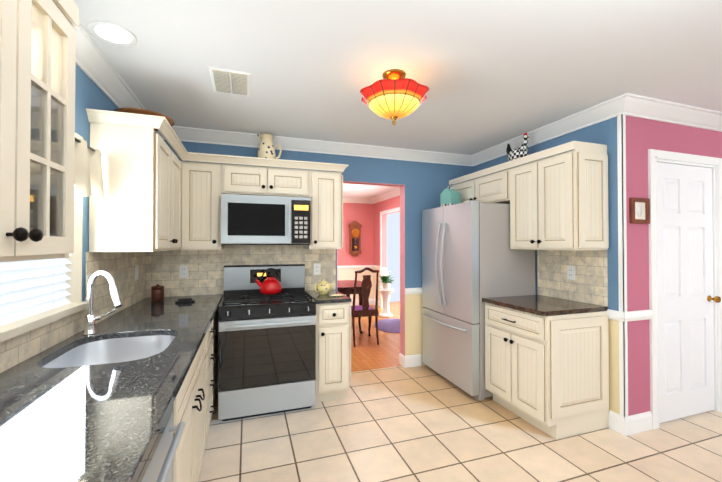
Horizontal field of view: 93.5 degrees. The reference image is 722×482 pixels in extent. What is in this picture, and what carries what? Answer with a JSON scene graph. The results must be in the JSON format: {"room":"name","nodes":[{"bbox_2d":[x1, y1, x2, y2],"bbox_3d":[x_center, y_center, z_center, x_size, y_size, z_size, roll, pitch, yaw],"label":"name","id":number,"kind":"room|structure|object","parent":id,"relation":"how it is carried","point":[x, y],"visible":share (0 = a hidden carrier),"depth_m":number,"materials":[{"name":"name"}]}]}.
{"room":"kitchen","nodes":[
{"label":"kitchen","id":0,"kind":"room"},
{"bbox_2d":[75,64,117,301],"bbox_3d":[-1.081,0.164,0.250,0.160,2.450,6.070,0,-1,-18],"label":"wall","id":1,"kind":"structure","parent":0,"point":[89,94],"depth_m":1.91,"materials":[{"name":"blue paint"}]},
{"bbox_2d":[0,0,78,262],"bbox_3d":[-0.963,-0.354,0.759,0.379,0.807,0.610,0,-1,-18],"label":"upper cabinet","id":2,"kind":"object","parent":1,"relation":"attached to","point":[37,94],"visible":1,"depth_m":0.90,"materials":[{"name":"beige wood"}]},
{"bbox_2d":[0,133,86,341],"bbox_3d":[-1.423,-0.108,1.441,0.125,0.940,0.960,0,-1,-18],"label":"window","id":3,"kind":"structure","parent":1,"relation":"in","point":[24,325],"depth_m":1.84,"materials":[{"name":"beige wood"}]},
{"bbox_2d":[74,137,104,202],"bbox_3d":[-1.333,-0.367,1.477,0.081,0.290,0.963,0,-1,-18],"label":"valance curtain","id":4,"kind":"object","parent":3,"relation":"attached to","point":[88,177],"visible":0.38,"depth_m":1.72,"materials":[{"name":"beige fabric"}]},
{"bbox_2d":[0,252,147,372],"bbox_3d":[-1.175,0.265,0.797,0.008,0.428,4.730,0,-1,-18],"label":"backsplash","id":5,"kind":"structure","parent":1,"relation":"attached to","point":[15,350],"depth_m":2.03,"materials":[{"name":"beige tile"}]},
{"bbox_2d":[86,274,92,295],"bbox_3d":[-1.545,0.248,1.934,0.009,0.116,0.072,0,-1,-18],"label":"electrical outlet plate","id":6,"kind":"object","parent":5,"relation":"attached to","point":[88,276],"depth_m":1.90,"materials":[{"name":"white plastic"}]},
{"bbox_2d":[135,265,138,279],"bbox_3d":[-1.821,0.257,2.759,0.009,0.116,0.072,0,-1,-18],"label":"electrical outlet plate","id":7,"kind":"object","parent":5,"relation":"attached to","point":[136,267],"depth_m":2.74,"materials":[{"name":"white plastic"}]},
{"bbox_2d":[74,21,157,132],"bbox_3d":[-0.956,-1.008,0.305,0.104,0.105,5.830,0,-1,-18],"label":"crown molding","id":8,"kind":"structure","parent":1,"relation":"attached to","point":[95,66],"depth_m":1.98,"materials":[{"name":"white wood"}]},
{"bbox_2d":[86,108,169,251],"bbox_3d":[-1.473,-0.338,2.227,0.338,0.807,0.479,0,-1,-18],"label":"upper cabinet","id":9,"kind":"object","parent":1,"relation":"attached to","point":[159,195],"depth_m":2.01,"materials":[{"name":"beige wood"}]},
{"bbox_2d":[114,108,174,130],"bbox_3d":[-1.437,-0.780,2.256,0.350,0.076,0.350,0,-1,-18],"label":"decorative plate","id":10,"kind":"object","parent":9,"relation":"on","point":[145,112],"visible":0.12,"depth_m":2.12,"materials":[{"name":"brown"}]},
{"bbox_2d":[170,132,189,249],"bbox_3d":[-1.559,-0.334,2.575,0.395,0.807,0.479,0,-1,-18],"label":"upper cabinet","id":11,"kind":"object","parent":1,"relation":"attached to","point":[179,170],"depth_m":2.72,"materials":[{"name":"beige wood"}]},
{"bbox_3d":[-1.506,-0.118,1.413,0.050,0.920,0.900,0,-1,-18],"label":"window","id":12,"kind":"structure","parent":1,"relation":"in","visible":0},
{"bbox_2d":[0,253,71,325],"bbox_3d":[-1.454,-0.119,1.431,0.040,0.902,0.880,0,-1,-18],"label":"window blind slats","id":13,"kind":"object","parent":12,"relation":"attached to","point":[30,288],"visible":0.29,"depth_m":1.53,"materials":[{"name":"white plastic"}]},
{"bbox_2d":[147,140,472,390],"bbox_3d":[-0.241,0.203,3.667,3.600,2.450,0.120,0,-1,-18],"label":"wall","id":14,"kind":"structure","parent":0,"point":[426,184],"depth_m":3.87,"materials":[{"name":"blue paint"}]},
{"bbox_2d":[190,152,222,249],"bbox_3d":[-1.405,-0.329,3.007,0.325,0.807,0.397,0,-1,-18],"label":"upper cabinet","id":15,"kind":"object","parent":14,"relation":"attached to","point":[205,178],"depth_m":2.89,"materials":[{"name":"beige wood"}]},
{"bbox_2d":[148,245,335,296],"bbox_3d":[-1.084,0.256,3.316,1.720,0.504,0.009,0,-1,-18],"label":"backsplash","id":16,"kind":"structure","parent":14,"relation":"attached to","point":[205,267],"depth_m":3.22,"materials":[{"name":"beige tile"}]},
{"bbox_2d":[179,265,187,277],"bbox_3d":[-1.631,0.282,3.124,0.072,0.116,0.009,0,-1,-18],"label":"electrical outlet plate","id":17,"kind":"object","parent":16,"relation":"attached to","point":[183,271],"depth_m":3.12,"materials":[{"name":"white plastic"}]},
{"bbox_2d":[314,263,320,274],"bbox_3d":[-0.455,0.292,3.517,0.072,0.116,0.009,0,-1,-18],"label":"electrical outlet plate","id":18,"kind":"object","parent":16,"relation":"attached to","point":[317,266],"depth_m":3.52,"materials":[{"name":"white plastic"}]},
{"bbox_2d":[222,156,277,195],"bbox_3d":[-1.048,-0.572,3.160,0.443,0.317,0.338,0,-1,-18],"label":"upper cabinet","id":19,"kind":"object","parent":14,"relation":"attached to","point":[240,179],"depth_m":3.00,"materials":[{"name":"beige wood"}]},
{"bbox_2d":[221,194,310,244],"bbox_3d":[-0.875,-0.179,3.139,0.756,0.435,0.464,0,-1,-18],"label":"microwave","id":20,"kind":"object","parent":19,"relation":"attached to","point":[261,220],"visible":1,"depth_m":2.95,"materials":[{"name":"grey metal"}]},
{"bbox_2d":[257,133,281,158],"bbox_3d":[-0.869,-0.873,3.227,0.230,0.284,0.170,0,-1,-18],"label":"ceramic pitcher","id":21,"kind":"object","parent":19,"relation":"on","point":[266,148],"visible":0.83,"depth_m":3.17,"materials":[{"name":"beige ceramic"}]},
{"bbox_2d":[278,160,309,197],"bbox_3d":[-0.744,-0.571,3.262,0.443,0.317,0.338,0,-1,-18],"label":"upper cabinet","id":22,"kind":"object","parent":14,"relation":"attached to","point":[295,182],"depth_m":3.12,"materials":[{"name":"beige wood"}]},
{"bbox_2d":[158,126,475,166],"bbox_3d":[-0.206,-0.971,3.574,3.360,0.105,0.104,0,-1,-18],"label":"crown molding","id":23,"kind":"structure","parent":14,"relation":"attached to","point":[186,134],"depth_m":3.50,"materials":[{"name":"white wood"}]},
{"bbox_2d":[304,162,345,248],"bbox_3d":[-0.375,-0.324,3.382,0.331,0.807,0.338,0,-1,-18],"label":"upper cabinet","id":24,"kind":"object","parent":14,"relation":"attached to","point":[326,187],"depth_m":3.22,"materials":[{"name":"beige wood"}]},
{"bbox_2d":[343,181,404,355],"bbox_3d":[0.103,0.394,3.780,0.794,2.070,0.122,0,-1,-18],"label":"door frame","id":25,"kind":"structure","parent":14,"relation":"attached to","point":[402,269],"depth_m":3.89,"materials":[{"name":"pink"}]},
{"bbox_2d":[399,353,420,365],"bbox_3d":[0.961,1.368,4.117,1.084,0.130,0.031,0,-1,-18],"label":"baseboard","id":26,"kind":"structure","parent":14,"relation":"attached to","point":[411,359],"depth_m":3.86,"materials":[{"name":"white wood"}]},
{"bbox_2d":[405,287,421,294],"bbox_3d":[0.939,0.571,3.980,0.920,0.070,0.026,0,-1,-18],"label":"trim","id":27,"kind":"structure","parent":14,"relation":"attached to","point":[407,290],"depth_m":3.86,"materials":[{"name":"white wood"}]},
{"bbox_2d":[337,203,373,299],"bbox_3d":[-1.715,0.244,7.318,4.440,2.450,0.120,0,-1,-18],"label":"wall","id":28,"kind":"structure","parent":0,"point":[362,214],"depth_m":7.81,"materials":[{"name":"pink paint"}]},
{"bbox_2d":[348,221,361,255],"bbox_3d":[-0.134,-0.056,7.733,0.290,0.800,0.100,0,-1,-18],"label":"wall clock","id":29,"kind":"object","parent":28,"relation":"attached to","point":[354,238],"visible":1,"depth_m":7.69,"materials":[{"name":"brown wood"}]},
{"bbox_2d":[337,265,372,268],"bbox_3d":[-1.692,0.589,7.244,4.200,0.070,0.026,0,-1,-18],"label":"trim","id":30,"kind":"structure","parent":28,"relation":"attached to","point":[352,266],"depth_m":7.75,"materials":[{"name":"white wood"}]},
{"bbox_2d":[343,197,370,203],"bbox_3d":[-1.680,-0.929,7.225,4.200,0.105,0.104,0,-1,-18],"label":"crown molding","id":31,"kind":"structure","parent":28,"relation":"attached to","point":[345,200],"depth_m":7.75,"materials":[{"name":"white wood"}]},
{"bbox_2d":[350,299,372,305],"bbox_3d":[-1.694,1.404,7.242,4.200,0.130,0.014,0,-1,-18],"label":"baseboard","id":32,"kind":"structure","parent":28,"relation":"attached to","point":[370,300],"depth_m":7.78,"materials":[{"name":"white wood"}]},
{"bbox_2d":[374,195,399,307],"bbox_3d":[0.957,0.231,6.139,0.120,2.450,3.810,0,-1,-18],"label":"wall","id":33,"kind":"structure","parent":0,"point":[388,204],"depth_m":7.50,"materials":[{"name":"paint"}]},
{"bbox_2d":[371,188,399,203],"bbox_3d":[0.850,-0.942,6.117,0.104,0.105,3.570,0,-1,-18],"label":"crown molding","id":34,"kind":"structure","parent":33,"relation":"attached to","point":[387,195],"depth_m":7.07,"materials":[{"name":"white"}]},
{"bbox_2d":[380,207,399,307],"bbox_3d":[0.618,0.405,6.941,0.011,2.120,1.230,0,-1,-18],"label":"door frame","id":35,"kind":"structure","parent":33,"relation":"attached to","point":[390,210],"depth_m":7.47,"materials":[{"name":"white wood"}]},
{"bbox_2d":[73,0,721,198],"bbox_3d":[0.705,-1.071,2.933,6.400,0.080,10.160,0,-1,-18],"label":"ceiling","id":36,"kind":"structure","parent":0,"point":[490,73],"depth_m":1.96,"materials":[{"name":"white paint"}]},
{"bbox_2d":[88,21,136,45],"bbox_3d":[-1.248,-1.040,1.710,0.200,0.008,0.200,0,-1,-18],"label":"recessed light","id":37,"kind":"object","parent":36,"relation":"in","point":[112,33],"visible":1,"depth_m":1.70,"materials":[{"name":"white"}]},
{"bbox_2d":[208,67,250,96],"bbox_3d":[-0.851,-1.030,2.223,0.240,0.016,0.340,0,-1,-18],"label":"ceiling vent","id":38,"kind":"object","parent":36,"relation":"in","point":[227,81],"visible":1,"depth_m":2.19,"materials":[{"name":"white metal"}]},
{"bbox_2d":[360,69,428,124],"bbox_3d":[0.207,-0.882,2.125,0.445,0.314,0.445,0,-1,-18],"label":"ceiling lamp","id":39,"kind":"object","parent":36,"relation":"hanging from","point":[394,94],"visible":1,"depth_m":2.02,"materials":[{"name":"multicoloured glass"}]},
{"bbox_2d":[198,301,721,481],"bbox_3d":[0.705,1.444,2.904,6.400,0.050,10.160,0,-1,-18],"label":"floor","id":40,"kind":"structure","parent":0,"point":[423,423],"depth_m":2.38,"materials":[{"name":"tile"}]},
{"bbox_2d":[137,405,184,481],"bbox_3d":[-0.839,0.956,0.834,0.651,0.879,0.596,0,-1,-18],"label":"dishwasher","id":41,"kind":"object","parent":40,"relation":"on","point":[158,466],"visible":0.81,"depth_m":1.02,"materials":[{"name":"grey"}]},
{"bbox_2d":[114,317,213,476],"bbox_3d":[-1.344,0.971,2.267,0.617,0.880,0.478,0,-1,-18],"label":"base cabinet","id":42,"kind":"object","parent":40,"relation":"on","point":[193,405],"depth_m":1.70,"materials":[{"name":"beige wood"}]},
{"bbox_2d":[0,294,222,481],"bbox_3d":[-0.872,0.596,0.893,0.642,0.228,4.728,0,-1,-18],"label":"countertop","id":43,"kind":"structure","parent":42,"relation":"on","point":[81,407],"depth_m":1.07,"materials":[{"name":"stone"}]},
{"bbox_2d":[83,270,121,334],"bbox_3d":[-1.346,0.322,1.775,0.208,0.337,0.184,0,-1,-18],"label":"faucet","id":44,"kind":"object","parent":43,"relation":"on","point":[91,318],"visible":1,"depth_m":1.78,"materials":[{"name":"silver metal"}]},
{"bbox_2d":[151,284,163,301],"bbox_3d":[-1.711,0.434,2.857,0.096,0.138,0.096,0,-1,-18],"label":"copper canister","id":45,"kind":"object","parent":43,"relation":"on","point":[157,292],"visible":1,"depth_m":2.82,"materials":[{"name":"brown metal"}]},
{"bbox_2d":[175,298,194,303],"bbox_3d":[-1.446,0.487,2.787,0.140,0.030,0.080,0,-1,-33],"label":"trivet","id":46,"kind":"object","parent":43,"relation":"on","point":[184,300],"visible":1,"depth_m":2.76,"materials":[{"name":"black"}]},
{"bbox_2d":[214,309,217,408],"bbox_3d":[-1.535,0.978,2.808,0.597,0.880,0.668,0,-1,-18],"label":"base cabinet","id":47,"kind":"object","parent":40,"relation":"on","point":[216,314],"depth_m":2.99,"materials":[{"name":"beige"}]},
{"bbox_2d":[218,264,315,420],"bbox_3d":[-0.830,0.825,3.003,0.761,1.190,0.728,0,-1,-18],"label":"range","id":48,"kind":"object","parent":40,"relation":"on","point":[267,356],"visible":0.98,"depth_m":2.74,"materials":[{"name":"silver metal"}]},
{"bbox_2d":[254,268,281,293],"bbox_3d":[-0.865,0.368,3.159,0.255,0.234,0.204,0,-1,-18],"label":"kettle","id":49,"kind":"object","parent":48,"relation":"on","point":[270,285],"visible":1,"depth_m":3.10,"materials":[{"name":"red metal"}]},
{"bbox_2d":[315,302,350,402],"bbox_3d":[-0.320,0.982,3.218,0.322,0.881,0.655,0,-1,-18],"label":"base cabinet","id":50,"kind":"object","parent":40,"relation":"on","point":[333,352],"visible":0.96,"depth_m":2.95,"materials":[{"name":"beige wood"}]},
{"bbox_2d":[305,290,350,303],"bbox_3d":[-0.332,0.524,3.234,0.313,0.033,0.628,0,-1,-18],"label":"countertop","id":51,"kind":"structure","parent":50,"relation":"on","point":[317,297],"depth_m":3.04,"materials":[{"name":"stone"}]},
{"bbox_2d":[313,279,334,294],"bbox_3d":[-0.351,0.434,3.248,0.229,0.146,0.143,0,-1,-18],"label":"teapot","id":52,"kind":"object","parent":51,"relation":"on","point":[323,287],"visible":1,"depth_m":3.20,"materials":[{"name":"yellow ceramic"}]},
{"bbox_2d":[337,280,371,333],"bbox_3d":[-0.774,1.082,5.440,1.800,0.768,1.000,0,-1,-18],"label":"dining table","id":53,"kind":"object","parent":40,"relation":"on","point":[345,287],"visible":0.29,"depth_m":5.29,"materials":[{"name":"brown wood"}]},
{"bbox_2d":[351,267,378,346],"bbox_3d":[0.006,0.906,4.873,0.490,1.093,0.527,0,-1,-18],"label":"dining chair","id":54,"kind":"object","parent":40,"relation":"on","point":[364,309],"visible":0.83,"depth_m":4.68,"materials":[{"name":"brown wood"}]},
{"bbox_2d":[378,288,393,317],"bbox_3d":[0.483,1.196,6.597,0.300,0.530,0.300,0,-1,-18],"label":"plant stand","id":55,"kind":"object","parent":40,"relation":"on","point":[385,312],"visible":0.92,"depth_m":6.53,"materials":[{"name":"white wood"}]},
{"bbox_2d":[378,270,394,288],"bbox_3d":[0.497,0.753,6.613,0.394,0.355,0.443,0,-1,-18],"label":"plant pot","id":56,"kind":"object","parent":55,"relation":"on","point":[385,282],"visible":1,"depth_m":6.55,"materials":[{"name":"white ceramic"}]},
{"bbox_2d":[374,318,399,332],"bbox_3d":[0.563,1.448,5.851,0.732,0.008,0.992,0,-1,-18],"label":"braided rug","id":57,"kind":"object","parent":40,"relation":"on","point":[390,325],"visible":0.69,"depth_m":5.80,"materials":[{"name":"purple fabric"}]},
{"bbox_2d":[422,200,534,400],"bbox_3d":[1.139,0.533,3.518,0.788,1.787,0.900,0,-1,-18],"label":"fridge","id":58,"kind":"object","parent":40,"relation":"on","point":[471,259],"visible":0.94,"depth_m":3.15,"materials":[{"name":"grey metal"}]},
{"bbox_2d":[440,184,460,206],"bbox_3d":[0.976,-0.492,3.692,0.180,0.263,0.140,1,-1,-38],"label":"bag","id":59,"kind":"object","parent":58,"relation":"on","point":[449,196],"visible":0.77,"depth_m":3.64,"materials":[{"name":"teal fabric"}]},
{"bbox_2d":[485,302,608,439],"bbox_3d":[1.472,0.977,2.783,0.655,0.881,0.683,0,-1,-18],"label":"base cabinet","id":60,"kind":"object","parent":40,"relation":"on","point":[549,375],"visible":0.96,"depth_m":2.50,"materials":[{"name":"beige wood"}]},
{"bbox_2d":[482,295,607,315],"bbox_3d":[1.480,0.519,2.801,0.633,0.033,0.663,0,-1,-18],"label":"countertop","id":61,"kind":"structure","parent":60,"relation":"on","point":[541,305],"depth_m":2.68,"materials":[{"name":"brown stone"}]},
{"bbox_2d":[473,117,619,414],"bbox_3d":[1.704,0.199,3.335,0.121,2.450,1.743,0,-1,-18],"label":"wall","id":62,"kind":"structure","parent":0,"point":[613,283],"depth_m":2.57,"materials":[{"name":"blue paint"}]},
{"bbox_2d":[449,161,508,203],"bbox_3d":[1.361,-0.549,3.634,0.338,0.352,0.965,0,-1,-18],"label":"upper cabinet","id":63,"kind":"object","parent":62,"relation":"attached to","point":[491,188],"depth_m":3.41,"materials":[{"name":"beige wood"}]},
{"bbox_2d":[470,100,613,164],"bbox_3d":[1.615,-0.974,3.262,0.104,0.105,1.590,0,-1,-18],"label":"crown molding","id":64,"kind":"structure","parent":62,"relation":"attached to","point":[598,113],"depth_m":2.99,"materials":[{"name":"white wood"}]},
{"bbox_2d":[505,141,608,249],"bbox_3d":[1.623,-0.331,2.848,0.338,0.807,0.683,0,-1,-18],"label":"upper cabinet","id":65,"kind":"object","parent":62,"relation":"attached to","point":[559,201],"depth_m":2.60,"materials":[{"name":"beige wood"}]},
{"bbox_2d":[506,133,528,164],"bbox_3d":[1.498,-0.865,3.237,0.150,0.270,0.289,0,-1,-18],"label":"rooster figurine","id":66,"kind":"object","parent":65,"relation":"on","point":[518,152],"visible":0.67,"depth_m":3.16,"materials":[{"name":"black"}]},
{"bbox_2d":[537,250,607,305],"bbox_3d":[1.779,0.289,2.905,0.008,0.428,0.655,0,-1,-18],"label":"backsplash","id":67,"kind":"structure","parent":62,"relation":"attached to","point":[589,284],"depth_m":2.84,"materials":[{"name":"beige tile"}]},
{"bbox_2d":[567,266,574,279],"bbox_3d":[1.779,0.268,2.876,0.009,0.116,0.072,0,-1,-18],"label":"electrical outlet plate","id":68,"kind":"object","parent":67,"relation":"attached to","point":[570,269],"depth_m":2.87,"materials":[{"name":"white plastic"}]},
{"bbox_2d":[626,116,721,415],"bbox_3d":[2.900,0.194,2.879,2.100,2.450,0.120,0,-1,-18],"label":"wall","id":69,"kind":"structure","parent":0,"point":[643,136],"depth_m":2.55,"materials":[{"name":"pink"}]},
{"bbox_2d":[617,114,627,416],"bbox_3d":[1.931,0.175,2.505,0.036,2.220,0.036,0,-1,-18],"label":"trim","id":70,"kind":"structure","parent":69,"relation":"attached to","point":[622,265],"depth_m":2.49,"materials":[{"name":"white wood"}]},
{"bbox_2d":[619,310,652,321],"bbox_3d":[2.045,0.555,2.513,0.301,0.070,0.026,0,-1,-18],"label":"trim","id":71,"kind":"structure","parent":69,"relation":"attached to","point":[628,316],"depth_m":2.50,"materials":[{"name":"white wood"}]},
{"bbox_2d":[621,411,651,435],"bbox_3d":[2.050,1.350,2.511,0.289,0.130,0.014,0,-1,-18],"label":"baseboard","id":72,"kind":"structure","parent":69,"relation":"attached to","point":[632,424],"depth_m":2.50,"materials":[{"name":"white wood"}]},
{"bbox_2d":[629,197,649,223],"bbox_3d":[2.083,-0.225,2.536,0.190,0.190,0.020,0,-1,-18],"label":"picture frame","id":73,"kind":"object","parent":69,"relation":"attached to","point":[639,210],"visible":1,"depth_m":2.53,"materials":[{"name":"brown wood"}]},
{"bbox_2d":[610,93,721,131],"bbox_3d":[2.773,-0.980,2.732,1.964,0.105,0.104,0,-1,-18],"label":"crown molding","id":74,"kind":"structure","parent":69,"relation":"attached to","point":[628,104],"depth_m":2.57,"materials":[{"name":"white wood"}]},
{"bbox_2d":[648,149,721,428],"bbox_3d":[2.595,0.361,2.764,0.896,2.113,0.142,0,-1,-18],"label":"door frame","id":75,"kind":"structure","parent":69,"relation":"attached to","point":[662,156],"depth_m":2.67,"materials":[{"name":"white wood"}]},
{"bbox_2d":[657,162,720,422],"bbox_3d":[2.606,0.396,2.712,0.742,2.018,0.106,0,-1,-18],"label":"door","id":76,"kind":"structure","parent":69,"relation":"in","point":[686,300],"depth_m":2.73,"materials":[{"name":"white wood"}]}
]}

